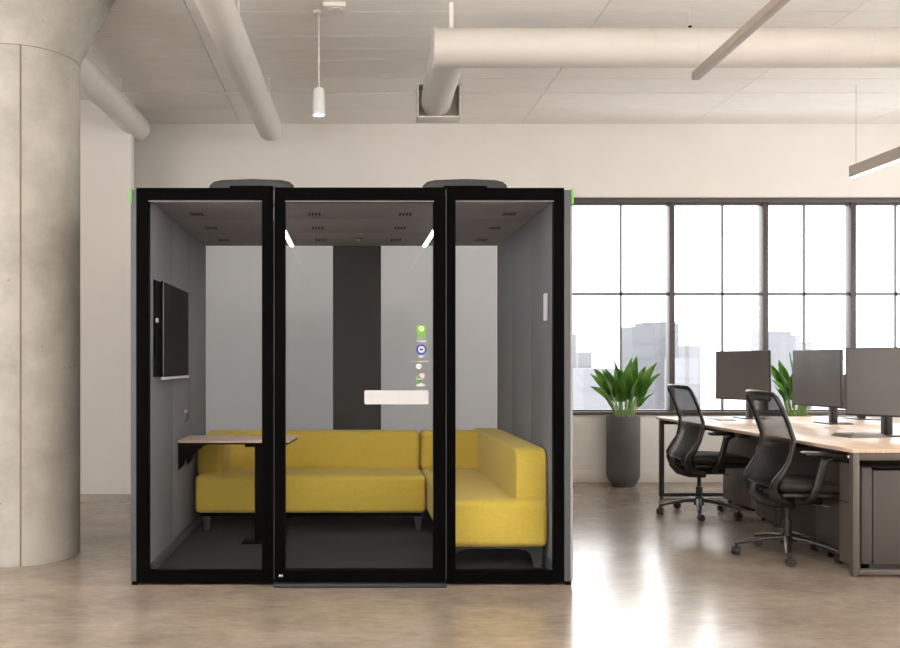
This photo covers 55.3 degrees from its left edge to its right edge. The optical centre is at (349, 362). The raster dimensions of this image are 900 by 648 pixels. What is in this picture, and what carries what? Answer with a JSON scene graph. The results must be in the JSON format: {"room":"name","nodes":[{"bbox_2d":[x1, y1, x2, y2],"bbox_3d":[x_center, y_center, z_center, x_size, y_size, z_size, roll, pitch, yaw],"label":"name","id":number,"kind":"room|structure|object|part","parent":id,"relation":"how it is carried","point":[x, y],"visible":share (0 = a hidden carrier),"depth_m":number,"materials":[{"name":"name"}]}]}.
{"room":"open-plan office","nodes":[
{"label":"open-plan office","id":0,"kind":"room"},
{"bbox_2d":[0,483,899,647],"bbox_3d":[1.500,1.310,2.950,12.600,0.120,12.700,0,0,0],"label":"floor","id":1,"kind":"structure","parent":0,"point":[643,577],"depth_m":4.51,"materials":[{"name":"concrete"}]},
{"bbox_2d":[0,0,114,566],"bbox_3d":[-2.130,-0.627,5.550,1.200,3.755,1.200,0,0,0],"label":"concrete column","id":2,"kind":"structure","parent":1,"relation":"on","point":[44,44],"depth_m":5.25,"materials":[{"name":"grey concrete"}]},
{"bbox_2d":[129,179,573,587],"bbox_3d":[0.009,0.075,5.758,2.500,2.350,2.085,0,0,0],"label":"pod","id":3,"kind":"object","parent":1,"relation":"on","point":[531,228],"visible":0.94,"depth_m":5.07,"materials":[{"name":"black metal"}]},
{"bbox_2d":[153,279,188,379],"bbox_3d":[-1.109,-0.193,5.312,0.055,0.581,0.815,0,0,0],"label":"wall display","id":4,"kind":"object","parent":3,"relation":"attached to","point":[170,302],"visible":1,"depth_m":5.12,"materials":[{"name":"black metal"}]},
{"bbox_3d":[-1.131,-0.201,5.268,0.009,0.565,0.725,0,0,0],"label":"mounting plate","id":5,"kind":"part","parent":4,"relation":"part of","materials":[{"name":"black metal"}]},
{"bbox_3d":[-1.130,1.170,5.777,0.014,0.060,1.881,0,0,0],"label":"skirting","id":6,"kind":"part","parent":3,"relation":"part of","materials":[{"name":"grey laminate"}]},
{"bbox_3d":[-0.816,0.126,4.806,0.772,2.223,0.051,0,0,0],"label":"panel","id":7,"kind":"part","parent":3,"relation":"part of","materials":[{"name":"black metal"}]},
{"bbox_2d":[177,435,297,543],"bbox_3d":[-0.752,0.856,5.810,0.770,0.688,0.420,0,0,0],"label":"table","id":8,"kind":"object","parent":3,"relation":"on","point":[187,446],"visible":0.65,"depth_m":5.67,"materials":[{"name":"brown wood"}]},
{"bbox_3d":[-0.597,1.196,5.715,0.240,0.008,0.170,0,0,0],"label":"foot plate","id":9,"kind":"part","parent":8,"relation":"part of","materials":[{"name":"black metal"}]},
{"bbox_3d":[-0.587,0.547,5.775,0.220,0.019,0.290,0,0,0],"label":"mounting plate","id":10,"kind":"part","parent":8,"relation":"part of","materials":[{"name":"black metal"}]},
{"bbox_3d":[-0.592,0.873,5.705,0.090,0.642,0.070,0,0,0],"label":"leg","id":11,"kind":"part","parent":8,"relation":"part of","materials":[{"name":"black metal"}]},
{"bbox_2d":[286,232,293,246],"bbox_3d":[-0.457,-0.916,5.848,0.028,0.002,1.677,0,0,0],"label":"diffuser","id":12,"kind":"object","parent":3,"relation":"attached to","point":[289,236],"depth_m":6.35,"materials":[{"name":"white plastic"}]},
{"bbox_2d":[196,430,425,529],"bbox_3d":[-0.281,0.861,6.362,1.642,0.678,0.665,0,0,0],"label":"sofa","id":13,"kind":"object","parent":3,"relation":"in","point":[329,472],"visible":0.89,"depth_m":6.09,"materials":[{"name":"yellow fabric"}]},
{"bbox_3d":[-1.032,1.140,6.130,0.060,0.120,0.040,0,0,0],"label":"leg","id":14,"kind":"part","parent":13,"relation":"part of","materials":[{"name":"metal"}]},
{"bbox_3d":[-1.007,0.679,6.397,0.190,0.302,0.595,0,0,0],"label":"armrest","id":15,"kind":"part","parent":13,"relation":"part of","materials":[{"name":"yellow fabric"}]},
{"bbox_3d":[-0.281,1.078,6.370,1.582,0.040,0.560,0,0,0],"label":"frame","id":16,"kind":"part","parent":13,"relation":"part of","materials":[{"name":"black metal"}]},
{"bbox_3d":[-0.281,0.934,6.362,1.642,0.268,0.665,0,0,0],"label":"seat","id":17,"kind":"part","parent":13,"relation":"part of","materials":[{"name":"yellow fabric"}]},
{"bbox_3d":[-0.283,0.676,6.588,1.637,0.308,0.215,0,0,0],"label":"backrest","id":18,"kind":"part","parent":13,"relation":"part of","materials":[{"name":"yellow fabric"}]},
{"bbox_3d":[0.490,1.140,6.130,0.060,0.120,0.040,0,0,0],"label":"leg","id":19,"kind":"part","parent":13,"relation":"part of","materials":[{"name":"metal"}]},
{"bbox_3d":[0.055,0.138,6.726,0.379,2.125,0.042,0,0,0],"label":"panel","id":20,"kind":"part","parent":3,"relation":"part of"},
{"bbox_3d":[0.056,0.122,4.783,0.950,2.206,0.066,0,0,0],"label":"door","id":21,"kind":"part","parent":3,"relation":"part of","materials":[{"name":"glass"}]},
{"bbox_3d":[0.261,0.193,4.775,0.360,0.078,0.006,0,0,0],"label":"door plate","id":22,"kind":"part","parent":3,"relation":"part of","materials":[{"name":"white plastic"}]},
{"bbox_2d":[418,346,424,352],"bbox_3d":[0.401,-0.076,4.777,0.038,0.038,0.002,0,0,0],"label":"print","id":23,"kind":"object","parent":3,"relation":"on","point":[421,349],"depth_m":4.78,"materials":[{"name":"paper"}]},
{"bbox_2d":[423,231,432,246],"bbox_3d":[0.585,-0.916,5.848,0.028,0.002,1.677,0,0,0],"label":"diffuser","id":24,"kind":"object","parent":3,"relation":"attached to","point":[428,238],"depth_m":6.31,"materials":[{"name":"white plastic"}]},
{"bbox_2d":[419,428,547,566],"bbox_3d":[0.849,0.852,5.817,0.617,0.697,1.765,0,0,0],"label":"sofa","id":25,"kind":"object","parent":3,"relation":"in","point":[501,476],"visible":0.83,"depth_m":4.99,"materials":[{"name":"yellow fabric"}]},
{"bbox_3d":[0.840,1.131,6.598,0.580,0.137,0.035,0,0,0],"label":"leg frame","id":26,"kind":"part","parent":25,"relation":"part of","materials":[{"name":"metal"}]},
{"bbox_3d":[0.775,0.676,6.588,0.470,0.308,0.215,0,0,0],"label":"backrest","id":27,"kind":"part","parent":25,"relation":"part of","materials":[{"name":"yellow fabric"}]},
{"bbox_3d":[0.853,0.938,5.817,0.609,0.276,1.765,0,0,0],"label":"seat","id":28,"kind":"part","parent":25,"relation":"part of","materials":[{"name":"yellow fabric"}]},
{"bbox_3d":[0.840,1.131,5.008,0.580,0.137,0.035,0,0,0],"label":"leg frame","id":29,"kind":"part","parent":25,"relation":"part of","materials":[{"name":"metal"}]},
{"bbox_3d":[1.065,0.666,5.838,0.181,0.327,1.715,0,0,0],"label":"backrest","id":30,"kind":"part","parent":25,"relation":"part of","materials":[{"name":"yellow fabric"}]},
{"bbox_3d":[0.874,0.126,4.806,0.662,2.223,0.051,0,0,0],"label":"panel","id":31,"kind":"part","parent":3,"relation":"part of","materials":[{"name":"black metal"}]},
{"bbox_3d":[1.147,-0.328,4.980,0.026,0.161,0.030,0,0,0],"label":"wall handle","id":32,"kind":"part","parent":3,"relation":"part of","materials":[{"name":"white plastic"}]},
{"bbox_3d":[1.155,1.170,5.777,0.014,0.060,1.881,0,0,0],"label":"skirting","id":33,"kind":"part","parent":3,"relation":"part of","materials":[{"name":"grey laminate"}]},
{"bbox_3d":[1.247,0.167,4.785,0.013,2.105,0.007,0,0,0],"label":"edge trim","id":34,"kind":"part","parent":3,"relation":"part of","materials":[{"name":"metal"}]},
{"bbox_2d":[590,356,659,486],"bbox_3d":[2.770,0.589,8.662,0.667,1.322,0.434,0,0,-29],"label":"potted plant","id":35,"kind":"object","parent":1,"relation":"on","point":[623,431],"visible":1,"depth_m":8.59,"materials":[{"name":"green plant"}]},
{"bbox_3d":[2.790,0.894,8.680,0.336,0.712,0.336,0,0,0],"label":"pot","id":36,"kind":"part","parent":35,"relation":"part of","materials":[{"name":"grey ceramic"}]},
{"bbox_2d":[656,384,750,521],"bbox_3d":[2.867,0.712,7.002,0.687,1.076,0.658,0,0,0],"label":"office chair","id":37,"kind":"object","parent":1,"relation":"on","point":[683,456],"visible":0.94,"depth_m":6.87,"materials":[{"name":"black fabric"}]},
{"bbox_3d":[2.734,0.529,7.000,0.181,0.710,0.527,0,0,0],"label":"frame","id":38,"kind":"part","parent":37,"relation":"part of","materials":[{"name":"black plastic"}]},
{"bbox_3d":[2.973,0.780,7.000,0.475,0.088,0.470,0,0,0],"label":"seat","id":39,"kind":"part","parent":37,"relation":"part of","materials":[{"name":"black fabric"}]},
{"bbox_3d":[2.966,0.716,6.783,0.170,0.317,0.180,0,0,0],"label":"armrest","id":40,"kind":"part","parent":37,"relation":"part of","materials":[{"name":"black plastic"}]},
{"bbox_2d":[723,436,758,510],"bbox_3d":[3.581,0.940,7.424,0.438,0.620,0.520,0,0,-1],"label":"drawer unit","id":41,"kind":"object","parent":1,"relation":"on","point":[735,490],"visible":0.3,"depth_m":7.36,"materials":[{"name":"grey metal"}]},
{"bbox_3d":[3.382,0.734,7.420,0.021,0.189,0.508,0,0,-1],"label":"drawer","id":42,"kind":"part","parent":41,"relation":"part of","materials":[{"name":"black metal"}]},
{"bbox_3d":[3.382,1.026,7.420,0.021,0.385,0.508,0,0,-1],"label":"drawer","id":43,"kind":"part","parent":41,"relation":"part of","materials":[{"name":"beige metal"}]},
{"bbox_2d":[756,444,772,520],"bbox_3d":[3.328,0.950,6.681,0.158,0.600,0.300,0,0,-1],"label":"drawer unit","id":44,"kind":"object","parent":1,"relation":"on","point":[765,512],"visible":0.22,"depth_m":6.70,"materials":[{"name":"grey metal"}]},
{"bbox_3d":[3.270,1.026,6.680,0.021,0.385,0.288,0,0,-1],"label":"drawer","id":45,"kind":"part","parent":44,"relation":"part of","materials":[{"name":"black metal"}]},
{"bbox_2d":[656,416,899,576],"bbox_3d":[3.711,0.875,6.456,1.640,0.750,3.005,0,0,-1],"label":"office desk","id":46,"kind":"object","parent":1,"relation":"on","point":[811,436],"visible":0.62,"depth_m":6.03,"materials":[{"name":"brown wood"}]},
{"bbox_2d":[706,416,735,420],"bbox_3d":[3.290,0.492,7.550,0.140,0.015,0.380,0,0,6],"label":"keyboard","id":47,"kind":"object","parent":46,"relation":"on","point":[719,418],"visible":1,"depth_m":7.44,"materials":[{"name":"white plastic"}]},
{"bbox_3d":[3.710,0.546,6.481,1.520,0.047,0.050,0,0,-1],"label":"cross rail","id":48,"kind":"part","parent":46,"relation":"part of","materials":[{"name":"brown metal"}]},
{"bbox_2d":[716,350,770,418],"bbox_3d":[3.543,0.195,7.605,0.334,0.610,0.507,0,0,0],"label":"computer monitor","id":49,"kind":"object","parent":46,"relation":"on","point":[737,372],"visible":0.77,"depth_m":7.61,"materials":[{"name":"grey plastic"}]},
{"bbox_3d":[3.041,0.544,6.443,0.040,0.042,2.841,0,0,-1],"label":"long rail","id":50,"kind":"part","parent":46,"relation":"part of","materials":[{"name":"brown metal"}]},
{"bbox_3d":[3.270,0.900,6.477,0.060,0.700,0.060,0,0,-1],"label":"leg","id":51,"kind":"part","parent":46,"relation":"part of","materials":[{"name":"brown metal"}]},
{"bbox_3d":[3.262,0.912,6.007,0.015,0.635,0.820,0,0,-1],"label":"modesty panel","id":52,"kind":"part","parent":46,"relation":"part of","materials":[{"name":"grey metal"}]},
{"bbox_2d":[793,349,852,424],"bbox_3d":[3.945,0.195,7.001,0.291,0.610,0.602,0,0,0],"label":"computer monitor","id":53,"kind":"object","parent":46,"relation":"on","point":[817,374],"visible":1,"depth_m":6.97,"materials":[{"name":"grey plastic"}]},
{"bbox_2d":[831,432,885,437],"bbox_3d":[3.459,0.485,5.782,0.258,0.030,0.201,0,0,-7],"label":"stack","id":54,"kind":"object","parent":46,"relation":"on","point":[841,434],"visible":1,"depth_m":5.71,"materials":[{"name":"white paper"}]},
{"bbox_2d":[831,434,885,437],"bbox_3d":[3.455,0.494,5.781,0.250,0.012,0.200,0,0,-7],"label":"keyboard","id":55,"kind":"object","parent":54,"relation":"on","point":[841,435],"depth_m":5.69,"materials":[{"name":"grey plastic"}]},
{"bbox_2d":[834,432,883,435],"bbox_3d":[3.460,0.483,5.784,0.240,0.009,0.175,0,0,-13],"label":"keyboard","id":56,"kind":"object","parent":54,"relation":"on","point":[838,433],"depth_m":5.75,"materials":[{"name":"grey plastic"}]},
{"bbox_2d":[839,374,880,419],"bbox_3d":[4.521,0.300,7.526,0.278,0.400,0.348,0,0,0],"label":"computer monitor","id":57,"kind":"object","parent":46,"relation":"on","point":[844,375],"visible":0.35,"depth_m":7.58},
{"bbox_2d":[846,347,899,436],"bbox_3d":[3.751,0.198,5.785,0.337,0.605,0.580,0,0,-44],"label":"computer monitor","id":58,"kind":"object","parent":46,"relation":"on","point":[872,374],"visible":0.93,"depth_m":5.77,"materials":[{"name":"grey plastic"}]},
{"bbox_2d":[731,389,843,566],"bbox_3d":[2.822,0.712,5.503,0.687,1.076,0.658,0,0,4],"label":"office chair","id":59,"kind":"object","parent":1,"relation":"on","point":[767,481],"visible":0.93,"depth_m":5.38,"materials":[{"name":"black plastic"}]},
{"bbox_3d":[2.689,0.529,5.510,0.181,0.710,0.527,0,0,4],"label":"frame","id":60,"kind":"part","parent":59,"relation":"part of","materials":[{"name":"black plastic"}]},
{"bbox_3d":[2.927,0.780,5.493,0.475,0.088,0.470,0,0,4],"label":"seat","id":61,"kind":"part","parent":59,"relation":"part of","materials":[{"name":"black fabric"}]},
{"bbox_3d":[2.905,0.716,5.277,0.170,0.317,0.180,0,0,4],"label":"armrest","id":62,"kind":"part","parent":59,"relation":"part of","materials":[{"name":"black plastic"}]},
{"bbox_3d":[2.903,0.880,5.294,0.032,0.024,0.170,0,0,-21],"label":"height lever","id":63,"kind":"part","parent":59,"relation":"part of","materials":[{"name":"black plastic"}]},
{"bbox_2d":[771,353,809,415],"bbox_3d":[4.485,0.562,8.577,0.621,1.375,0.418,0,0,-44],"label":"potted plant","id":64,"kind":"object","parent":1,"relation":"on","point":[783,381],"visible":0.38,"depth_m":8.55,"materials":[{"name":"green plant"}]},
{"bbox_2d":[816,458,899,567],"bbox_3d":[3.381,0.930,5.297,0.718,0.640,0.506,0,0,0],"label":"storage cabinet","id":65,"kind":"object","parent":1,"relation":"on","point":[879,480],"visible":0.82,"depth_m":5.05,"materials":[{"name":"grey metal"}]},
{"bbox_3d":[3.031,0.727,5.160,0.019,0.234,0.180,0,0,0],"label":"drawer","id":66,"kind":"part","parent":65,"relation":"part of","materials":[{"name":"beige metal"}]},
{"bbox_3d":[3.031,1.035,5.160,0.019,0.370,0.180,0,0,0],"label":"drawer","id":67,"kind":"part","parent":65,"relation":"part of","materials":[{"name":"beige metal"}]},
{"bbox_3d":[3.072,0.910,5.061,0.060,0.570,0.021,0,0,0],"label":"panel","id":68,"kind":"part","parent":65,"relation":"part of","materials":[{"name":"grey metal"}]},
{"bbox_3d":[3.403,0.628,5.056,0.594,0.012,0.024,0,0,0],"label":"door handle","id":69,"kind":"part","parent":65,"relation":"part of","materials":[{"name":"black metal"}]},
{"bbox_3d":[3.403,0.916,5.059,0.594,0.557,0.025,0,0,0],"label":"door","id":70,"kind":"part","parent":65,"relation":"part of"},
{"bbox_2d":[80,100,899,493],"bbox_3d":[1.500,-0.627,8.610,12.600,3.755,1.020,0,0,0],"label":"wall","id":71,"kind":"structure","parent":0,"point":[592,160],"depth_m":8.90,"materials":[{"name":"paint"}]},
{"bbox_2d":[572,203,671,411],"bbox_3d":[2.817,-0.598,8.955,1.115,2.235,0.110,0,0,0],"label":"window","id":72,"kind":"structure","parent":71,"relation":"in","point":[668,293],"depth_m":8.93,"materials":[{"name":"brown metal"}]},
{"bbox_2d":[573,470,722,482],"bbox_3d":[2.850,1.185,8.891,9.500,0.130,0.018,0,0,0],"label":"baseboard","id":73,"kind":"structure","parent":71,"relation":"attached to","point":[579,476],"depth_m":8.88,"materials":[{"name":"paint"}]},
{"bbox_2d":[573,411,845,414],"bbox_3d":[4.690,0.524,8.975,4.860,0.032,0.250,0,0,0],"label":"windowsill","id":74,"kind":"structure","parent":71,"relation":"attached to","point":[574,412],"depth_m":8.85,"materials":[{"name":"brown metal"}]},
{"bbox_2d":[672,203,765,411],"bbox_3d":[3.865,-0.598,8.955,0.980,2.235,0.110,0,0,0],"label":"window","id":75,"kind":"structure","parent":71,"relation":"in","point":[761,293],"depth_m":8.93,"materials":[{"name":"brown metal"}]},
{"bbox_2d":[574,197,899,202],"bbox_3d":[4.690,-1.705,8.930,4.860,0.050,0.100,0,0,0],"label":"trim","id":76,"kind":"structure","parent":71,"relation":"attached to","point":[576,199],"depth_m":8.88,"materials":[{"name":"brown metal"}]},
{"bbox_2d":[766,203,853,410],"bbox_3d":[4.815,-0.598,8.955,0.920,2.235,0.110,0,0,0],"label":"window","id":77,"kind":"structure","parent":71,"relation":"in","point":[849,207],"depth_m":8.93,"materials":[{"name":"brown metal"}]},
{"bbox_2d":[854,203,899,347],"bbox_3d":[5.737,-0.598,8.955,0.925,2.235,0.110,0,0,0],"label":"window","id":78,"kind":"structure","parent":71,"relation":"in","point":[894,293],"depth_m":8.93,"materials":[{"name":"brown metal"}]},
{"bbox_2d":[80,0,899,123],"bbox_3d":[1.500,-2.575,2.882,12.600,0.140,12.835,0,0,0],"label":"ceiling","id":79,"kind":"structure","parent":0,"point":[374,55],"depth_m":7.28,"materials":[{"name":"paint"}]},
{"bbox_2d":[80,55,149,139],"bbox_3d":[-2.146,-2.343,5.507,0.239,0.324,5.816,0,0,1],"label":"ceiling pipe","id":80,"kind":"object","parent":79,"relation":"hanging from","point":[94,83],"visible":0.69,"depth_m":7.25,"materials":[{"name":"beige metal"}]},
{"bbox_2d":[194,0,281,140],"bbox_3d":[-0.856,-2.343,5.522,0.239,0.324,5.846,0,0,1],"label":"ceiling pipe","id":81,"kind":"object","parent":79,"relation":"hanging from","point":[222,18],"visible":1,"depth_m":6.22,"materials":[{"name":"beige metal"}]},
{"bbox_2d":[312,9,324,116],"bbox_3d":[-0.222,-2.135,6.060,0.094,0.740,0.094,0,0,0],"label":"pendant lamp","id":82,"kind":"object","parent":79,"relation":"hanging from","point":[318,110],"visible":0.98,"depth_m":6.03,"materials":[{"name":"white metal"}]},
{"bbox_3d":[-0.222,-1.860,6.060,0.094,0.190,0.094,0,0,0],"label":"lamp shade","id":83,"kind":"part","parent":82,"relation":"part of","materials":[{"name":"white plastic"}]},
{"bbox_2d":[323,1,345,13],"bbox_3d":[-0.110,-2.485,5.950,0.160,0.040,0.140,0,0,0],"label":"junction box","id":84,"kind":"object","parent":79,"relation":"attached to","point":[329,7],"visible":1,"depth_m":5.91,"materials":[{"name":"white paint"}]},
{"bbox_2d":[416,2,899,122],"bbox_3d":[4.072,-2.281,6.601,7.005,0.447,1.637,0,0,0],"label":"air duct","id":85,"kind":"object","parent":79,"relation":"hanging from","point":[438,99],"visible":0.99,"depth_m":5.82,"materials":[{"name":"metal"}]},
{"bbox_2d":[692,0,790,79],"bbox_3d":[2.203,-2.167,4.350,0.050,0.675,2.301,0,0,2],"label":"track light","id":86,"kind":"object","parent":79,"relation":"hanging from","point":[772,7],"visible":1,"depth_m":4.80,"materials":[{"name":"metal"}]},
{"bbox_2d":[849,146,899,177],"bbox_3d":[4.560,-2.092,5.160,0.060,0.826,5.120,0,0,0],"label":"pendant lamp","id":87,"kind":"object","parent":79,"relation":"hanging from","point":[890,157],"visible":1,"depth_m":7.34,"materials":[{"name":"metal"}]},
{"bbox_2d":[850,159,899,177],"bbox_3d":[4.560,-1.681,5.160,0.048,0.004,5.112,0,0,0],"label":"diffuser","id":88,"kind":"object","parent":87,"relation":"attached to","point":[887,162],"depth_m":7.37,"materials":[{"name":"white plastic"}]},
{"label":"outside","id":89,"kind":"structure","parent":0,"visible":0},
{"bbox_2d":[701,393,838,408],"bbox_3d":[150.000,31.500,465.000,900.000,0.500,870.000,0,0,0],"label":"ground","id":90,"kind":"structure","parent":89,"point":[708,400],"depth_m":655.92,"materials":[{"name":"white"}]},
{"bbox_2d":[573,334,576,367],"bbox_3d":[55.712,11.919,222.000,4.794,38.662,8.200,0,0,0],"label":"office tower","id":91,"kind":"structure","parent":90,"relation":"on","point":[574,335],"depth_m":218.00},
{"bbox_2d":[576,352,591,367],"bbox_3d":[68.612,14.072,252.000,4.053,34.356,8.200,0,0,0],"label":"office tower","id":92,"kind":"structure","parent":90,"relation":"on","point":[583,359],"depth_m":247.99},
{"bbox_2d":[573,368,623,408],"bbox_3d":[47.118,16.154,162.000,7.512,30.191,8.200,0,0,0],"label":"office tower","id":93,"kind":"structure","parent":90,"relation":"on","point":[585,396],"depth_m":158.02,"materials":[{"name":"white"}]},
{"bbox_2d":[622,322,655,408],"bbox_3d":[68.400,10.878,202.000,5.465,40.744,8.200,0,0,0],"label":"office tower","id":94,"kind":"structure","parent":90,"relation":"on","point":[639,340],"depth_m":198.00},
{"bbox_2d":[654,322,678,408],"bbox_3d":[78.235,10.551,212.000,4.571,41.397,8.200,0,0,0],"label":"office tower","id":95,"kind":"structure","parent":90,"relation":"on","point":[660,327],"depth_m":208.01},
{"bbox_2d":[664,358,698,408],"bbox_3d":[67.012,15.154,172.000,3.865,32.191,8.200,0,0,0],"label":"office tower","id":96,"kind":"structure","parent":90,"relation":"on","point":[686,369],"depth_m":168.00,"materials":[{"name":"white"}]},
{"bbox_2d":[679,346,700,407],"bbox_3d":[87.459,13.401,222.000,5.041,35.697,8.200,0,0,0],"label":"office tower","id":97,"kind":"structure","parent":90,"relation":"on","point":[684,351],"depth_m":218.00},
{"bbox_2d":[750,332,799,398],"bbox_3d":[156.000,9.907,312.000,14.218,42.685,8.200,0,0,0],"label":"office tower","id":98,"kind":"structure","parent":90,"relation":"on","point":[774,338],"depth_m":308.03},
{"bbox_2d":[780,342,811,408],"bbox_3d":[126.906,12.649,242.000,4.971,37.203,8.200,0,0,0],"label":"office tower","id":99,"kind":"structure","parent":90,"relation":"on","point":[786,348],"depth_m":240.71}
]}

